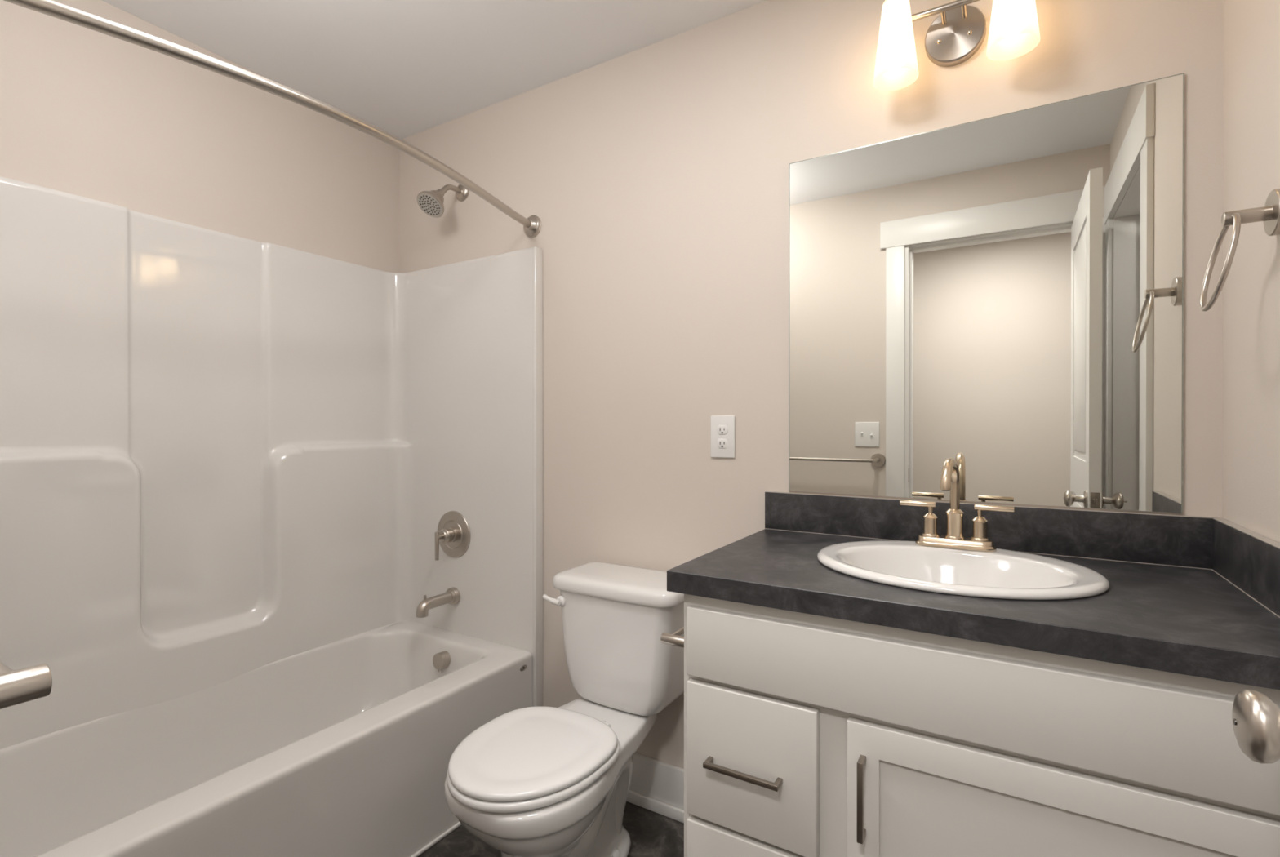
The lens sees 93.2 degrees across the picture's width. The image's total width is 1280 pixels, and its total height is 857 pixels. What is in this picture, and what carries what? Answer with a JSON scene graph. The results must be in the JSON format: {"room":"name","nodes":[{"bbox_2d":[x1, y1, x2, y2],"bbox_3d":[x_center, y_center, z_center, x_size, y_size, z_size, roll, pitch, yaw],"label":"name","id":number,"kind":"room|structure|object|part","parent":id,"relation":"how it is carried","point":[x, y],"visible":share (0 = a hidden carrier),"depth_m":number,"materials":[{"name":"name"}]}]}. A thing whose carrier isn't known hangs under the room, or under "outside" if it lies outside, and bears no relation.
{"room":"bathroom","nodes":[
{"label":"bathroom","id":0,"kind":"room"},
{"bbox_2d":[0,0,399,273],"bbox_3d":[-1.530,-0.008,1.872,0.115,2.440,1.748,0,0,31],"label":"wall","id":1,"kind":"structure","parent":0,"point":[85,112],"depth_m":1.90,"materials":[{"name":"beige paint"}]},
{"bbox_2d":[102,0,767,139],"bbox_3d":[-0.092,-1.272,0.346,4.523,0.100,3.250,0,0,31],"label":"ceiling","id":2,"kind":"structure","parent":0,"point":[405,68],"depth_m":1.92,"materials":[{"name":"white paint"}]},
{"bbox_2d":[417,801,684,856],"bbox_3d":[-0.092,1.268,0.357,4.523,0.100,3.250,0,0,31],"label":"floor","id":3,"kind":"structure","parent":0,"point":[652,834],"depth_m":1.78,"materials":[{"name":"tile"}]},
{"bbox_2d":[0,176,542,856],"bbox_3d":[-1.110,0.285,1.685,0.799,1.854,1.632,0,0,31],"label":"bathtub surround","id":4,"kind":"object","parent":3,"relation":"on","point":[231,466],"visible":0.99,"depth_m":1.90,"materials":[{"name":"white plastic"}]},
{"bbox_2d":[0,621,533,856],"bbox_3d":[-1.081,1.005,1.671,0.720,0.415,1.558,0,0,31],"label":"tub","id":5,"kind":"object","parent":4,"relation":"in","point":[344,745],"depth_m":1.70,"materials":[{"name":"white plastic"}]},
{"bbox_2d":[416,586,460,617],"bbox_3d":[-0.769,0.654,2.287,0.066,0.074,0.174,0,0,31],"label":"tub spout","id":6,"kind":"object","parent":4,"relation":"attached to","point":[451,596],"visible":1,"depth_m":2.27,"materials":[{"name":"silver metal"}]},
{"bbox_3d":[-0.774,0.661,2.278,0.042,0.060,0.154,0,0,31],"label":"spout","id":7,"kind":"part","parent":6,"relation":"part of","materials":[{"name":"silver metal"}]},
{"bbox_2d":[435,511,470,560],"bbox_3d":[-0.749,0.412,2.322,0.182,0.182,0.091,0,0,31],"label":"shower valve","id":8,"kind":"object","parent":4,"relation":"attached to","point":[453,534],"visible":1,"depth_m":2.33,"materials":[{"name":"silver metal"}]},
{"bbox_3d":[-0.764,0.445,2.296,0.017,0.105,0.031,0,0,31],"label":"lever","id":9,"kind":"part","parent":8,"relation":"part of","materials":[{"name":"silver metal"}]},
{"bbox_2d":[444,561,684,856],"bbox_3d":[-0.173,0.828,1.621,0.436,0.768,0.748,0,0,31],"label":"toilet","id":10,"kind":"object","parent":3,"relation":"on","point":[540,781],"visible":0.98,"depth_m":1.62,"materials":[{"name":"white ceramic"}]},
{"bbox_3d":[-0.268,0.787,1.486,0.366,0.018,0.412,0,0,31],"label":"seat lid","id":11,"kind":"part","parent":10,"relation":"part of","materials":[{"name":"white plastic"}]},
{"bbox_3d":[-0.266,0.809,1.489,0.374,0.020,0.425,0,0,31],"label":"seat","id":12,"kind":"part","parent":10,"relation":"part of","materials":[{"name":"white plastic"}]},
{"bbox_3d":[-0.190,1.016,1.616,0.384,0.392,0.699,0,0,31],"label":"bowl","id":13,"kind":"part","parent":10,"relation":"part of","materials":[{"name":"white ceramic"}]},
{"bbox_3d":[-0.260,0.521,1.831,0.070,0.035,0.030,0,0,25],"label":"flush lever","id":14,"kind":"part","parent":10,"relation":"part of","materials":[{"name":"white ceramic"}]},
{"bbox_3d":[-0.041,0.465,1.833,0.432,0.044,0.246,0,0,31],"label":"tank lid","id":15,"kind":"part","parent":10,"relation":"part of","materials":[{"name":"white ceramic"}]},
{"bbox_3d":[-0.040,0.652,1.835,0.392,0.342,0.223,0,0,31],"label":"tank","id":16,"kind":"part","parent":10,"relation":"part of","materials":[{"name":"white ceramic"}]},
{"bbox_2d":[684,594,1279,856],"bbox_3d":[0.628,0.772,1.220,0.940,0.883,0.622,0,0,31],"label":"vanity cabinet","id":17,"kind":"object","parent":3,"relation":"on","point":[806,735],"visible":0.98,"depth_m":0.98,"materials":[{"name":"white paint"}]},
{"bbox_2d":[660,626,684,648],"bbox_3d":[0.139,0.467,1.408,0.090,0.060,0.250,0,0,31],"label":"toilet paper holder","id":18,"kind":"object","parent":17,"relation":"attached to","point":[674,639],"visible":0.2,"depth_m":1.33,"materials":[{"name":"silver metal"}]},
{"bbox_3d":[0.192,0.648,1.139,0.148,0.010,0.030,0,0,31],"label":"pull handle","id":19,"kind":"part","parent":17,"relation":"part of","materials":[{"name":"silver metal"}]},
{"bbox_3d":[0.209,0.942,1.158,0.260,0.314,0.020,0,0,31],"label":"drawer","id":20,"kind":"part","parent":17,"relation":"part of","materials":[{"name":"white paint"}]},
{"bbox_3d":[0.209,0.641,1.157,0.260,0.267,0.020,0,0,31],"label":"drawer","id":21,"kind":"part","parent":17,"relation":"part of","materials":[{"name":"white paint"}]},
{"bbox_3d":[0.376,0.628,1.026,0.010,0.135,0.030,0,0,31],"label":"pull handle","id":22,"kind":"part","parent":17,"relation":"part of","materials":[{"name":"silver metal"}]},
{"bbox_2d":[666,491,1279,689],"bbox_3d":[0.623,0.257,1.236,0.967,0.148,0.598,0,0,31],"label":"countertop","id":23,"kind":"structure","parent":17,"relation":"on","point":[1194,596],"depth_m":1.11,"materials":[{"name":"stone"}]},
{"bbox_2d":[899,457,1014,551],"bbox_3d":[0.724,0.168,1.392,0.182,0.207,0.164,0,0,-10],"label":"faucet","id":24,"kind":"object","parent":23,"relation":"on","point":[954,538],"visible":1,"depth_m":1.38,"materials":[{"name":"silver metal"}]},
{"bbox_3d":[0.657,0.186,1.433,0.077,0.029,0.013,0,0,31],"label":"lever","id":25,"kind":"part","parent":24,"relation":"part of","materials":[{"name":"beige metal"}]},
{"bbox_3d":[0.681,0.226,1.418,0.039,0.054,0.039,0,0,31],"label":"handle","id":26,"kind":"part","parent":24,"relation":"part of","materials":[{"name":"beige metal"}]},
{"bbox_3d":[0.692,0.126,1.349,0.021,0.122,0.127,0,0,37],"label":"spout","id":27,"kind":"part","parent":24,"relation":"part of","materials":[{"name":"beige metal"}]},
{"bbox_3d":[0.724,0.219,1.392,0.042,0.068,0.042,0,0,31],"label":"spout","id":28,"kind":"part","parent":24,"relation":"part of","materials":[{"name":"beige metal"}]},
{"bbox_3d":[0.724,0.262,1.392,0.166,0.020,0.057,0,0,31],"label":"plate","id":29,"kind":"part","parent":24,"relation":"part of","materials":[{"name":"beige metal"}]},
{"bbox_3d":[0.767,0.226,1.366,0.039,0.054,0.039,0,0,31],"label":"handle","id":30,"kind":"part","parent":24,"relation":"part of","materials":[{"name":"beige metal"}]},
{"bbox_3d":[0.791,0.186,1.351,0.077,0.029,0.013,0,0,31],"label":"lever","id":31,"kind":"part","parent":24,"relation":"part of","materials":[{"name":"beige metal"}]},
{"bbox_2d":[817,540,1110,599],"bbox_3d":[0.636,0.341,1.247,0.526,0.138,0.443,0,0,31],"label":"sink","id":32,"kind":"object","parent":23,"relation":"in","point":[1002,574],"visible":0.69,"depth_m":1.28,"materials":[{"name":"white ceramic"}]},
{"bbox_3d":[0.610,0.805,0.916,0.472,0.492,0.012,0,0,31],"label":"door panel","id":33,"kind":"part","parent":17,"relation":"part of","materials":[{"name":"white paint"}]},
{"bbox_3d":[0.609,0.805,0.914,0.571,0.591,0.020,0,0,31],"label":"door","id":34,"kind":"part","parent":17,"relation":"part of","materials":[{"name":"white paint"}]},
{"bbox_2d":[399,0,1223,768],"bbox_3d":[0.758,-0.008,1.570,4.338,2.440,0.115,0,0,31],"label":"wall","id":35,"kind":"structure","parent":0,"point":[655,176],"depth_m":1.85,"materials":[{"name":"beige paint"}]},
{"bbox_2d":[3,0,541,237],"bbox_3d":[-0.774,-0.730,1.476,0.222,0.080,1.634,0,0,31],"label":"curtain rod","id":36,"kind":"object","parent":35,"relation":"attached to","point":[531,224],"visible":1,"depth_m":1.26,"materials":[{"name":"silver metal"}]},
{"bbox_2d":[416,184,469,217],"bbox_3d":[-0.751,-0.882,2.301,0.106,0.167,0.200,0,0,31],"label":"showerhead","id":37,"kind":"object","parent":35,"relation":"attached to","point":[431,202],"visible":0.99,"depth_m":2.26,"materials":[{"name":"silver metal"}]},
{"bbox_3d":[-0.781,-0.831,2.252,0.099,0.063,0.079,0,0,31],"label":"plate","id":38,"kind":"part","parent":37,"relation":"part of","materials":[{"name":"grey metal"}]},
{"bbox_3d":[-0.730,-0.916,2.332,0.020,0.051,0.100,0,0,31],"label":"arm","id":39,"kind":"part","parent":37,"relation":"part of","materials":[{"name":"silver metal"}]},
{"bbox_2d":[626,752,684,823],"bbox_3d":[0.012,1.135,1.944,0.863,0.152,0.030,0,0,31],"label":"baseboard","id":40,"kind":"structure","parent":35,"relation":"attached to","point":[656,786],"depth_m":1.91,"materials":[{"name":"white paint"}]},
{"bbox_2d":[711,415,734,457],"bbox_3d":[0.247,0.025,1.809,0.077,0.126,0.008,0,0,31],"label":"wall outlet","id":41,"kind":"object","parent":35,"relation":"attached to","point":[722,427],"visible":1,"depth_m":1.81,"materials":[{"name":"white plastic"}]},
{"bbox_2d":[716,439,728,448],"bbox_3d":[0.246,0.045,1.807,0.036,0.028,0.002,0,0,31],"label":"receptacle","id":42,"kind":"object","parent":41,"relation":"attached to","point":[721,443],"depth_m":1.81,"materials":[{"name":"white plastic"}]},
{"bbox_2d":[716,425,728,434],"bbox_3d":[0.246,0.004,1.806,0.036,0.028,0.002,0,0,31],"label":"receptacle","id":43,"kind":"object","parent":41,"relation":"attached to","point":[721,429],"depth_m":1.81,"materials":[{"name":"white plastic"}]},
{"bbox_2d":[873,0,1039,91],"bbox_3d":[0.734,-0.956,1.421,0.342,0.226,0.155,0,0,31],"label":"vanity light","id":44,"kind":"object","parent":35,"relation":"attached to","point":[954,36],"visible":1,"depth_m":1.43,"materials":[{"name":"silver metal"}]},
{"bbox_3d":[0.617,-0.937,1.461,0.101,0.187,0.101,0,0,31],"label":"lamp shade","id":45,"kind":"part","parent":44,"relation":"part of","materials":[{"name":"white glass"}]},
{"bbox_3d":[0.768,-0.959,1.477,0.133,0.133,0.024,0,0,31],"label":"plate","id":46,"kind":"part","parent":44,"relation":"part of","materials":[{"name":"silver metal"}]},
{"bbox_3d":[0.823,-0.936,1.336,0.101,0.187,0.101,0,0,31],"label":"lamp shade","id":47,"kind":"part","parent":44,"relation":"part of","materials":[{"name":"white glass"}]},
{"bbox_2d":[788,72,1184,515],"bbox_3d":[0.778,-0.280,1.484,0.839,0.926,0.008,0,0,31],"label":"mirror","id":48,"kind":"object","parent":35,"relation":"attached to","point":[1000,296],"visible":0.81,"depth_m":1.43,"materials":[{"name":"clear mirror"}]},
{"bbox_2d":[1222,0,1279,542],"bbox_3d":[0.816,-0.003,0.511,0.115,2.440,1.634,0,0,31],"label":"wall","id":49,"kind":"structure","parent":0,"point":[1251,388],"depth_m":1.09,"materials":[{"name":"beige paint"}]},
{"bbox_2d":[1200,188,1279,311],"bbox_3d":[0.975,-0.286,0.976,0.099,0.183,0.128,0,0,31],"label":"towel ring","id":50,"kind":"object","parent":49,"relation":"attached to","point":[1269,214],"visible":1,"depth_m":0.96,"materials":[{"name":"silver metal"}]},
{"bbox_3d":[0.979,-0.342,0.974,0.060,0.022,0.022,0,0,31],"label":"post","id":51,"kind":"part","parent":50,"relation":"part of","materials":[{"name":"silver metal"}]},
{"bbox_2d":[1231,689,1279,764],"bbox_3d":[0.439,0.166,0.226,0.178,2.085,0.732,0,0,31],"label":"door knob","id":52,"kind":"object","parent":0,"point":[1255,717],"depth_m":0.50,"materials":[{"name":"silver metal"}]},
{"bbox_3d":[-0.151,-0.001,0.077,4.338,2.440,0.115,0,0,31],"label":"wall","id":53,"kind":"structure","parent":0,"visible":0},
{"bbox_2d":[0,662,52,709],"bbox_3d":[-0.712,0.174,0.545,0.710,0.070,0.100,0,0,31],"label":"towel bar","id":54,"kind":"object","parent":53,"relation":"attached to","point":[19,686],"visible":1,"depth_m":0.41,"materials":[{"name":"silver metal"}]}
]}

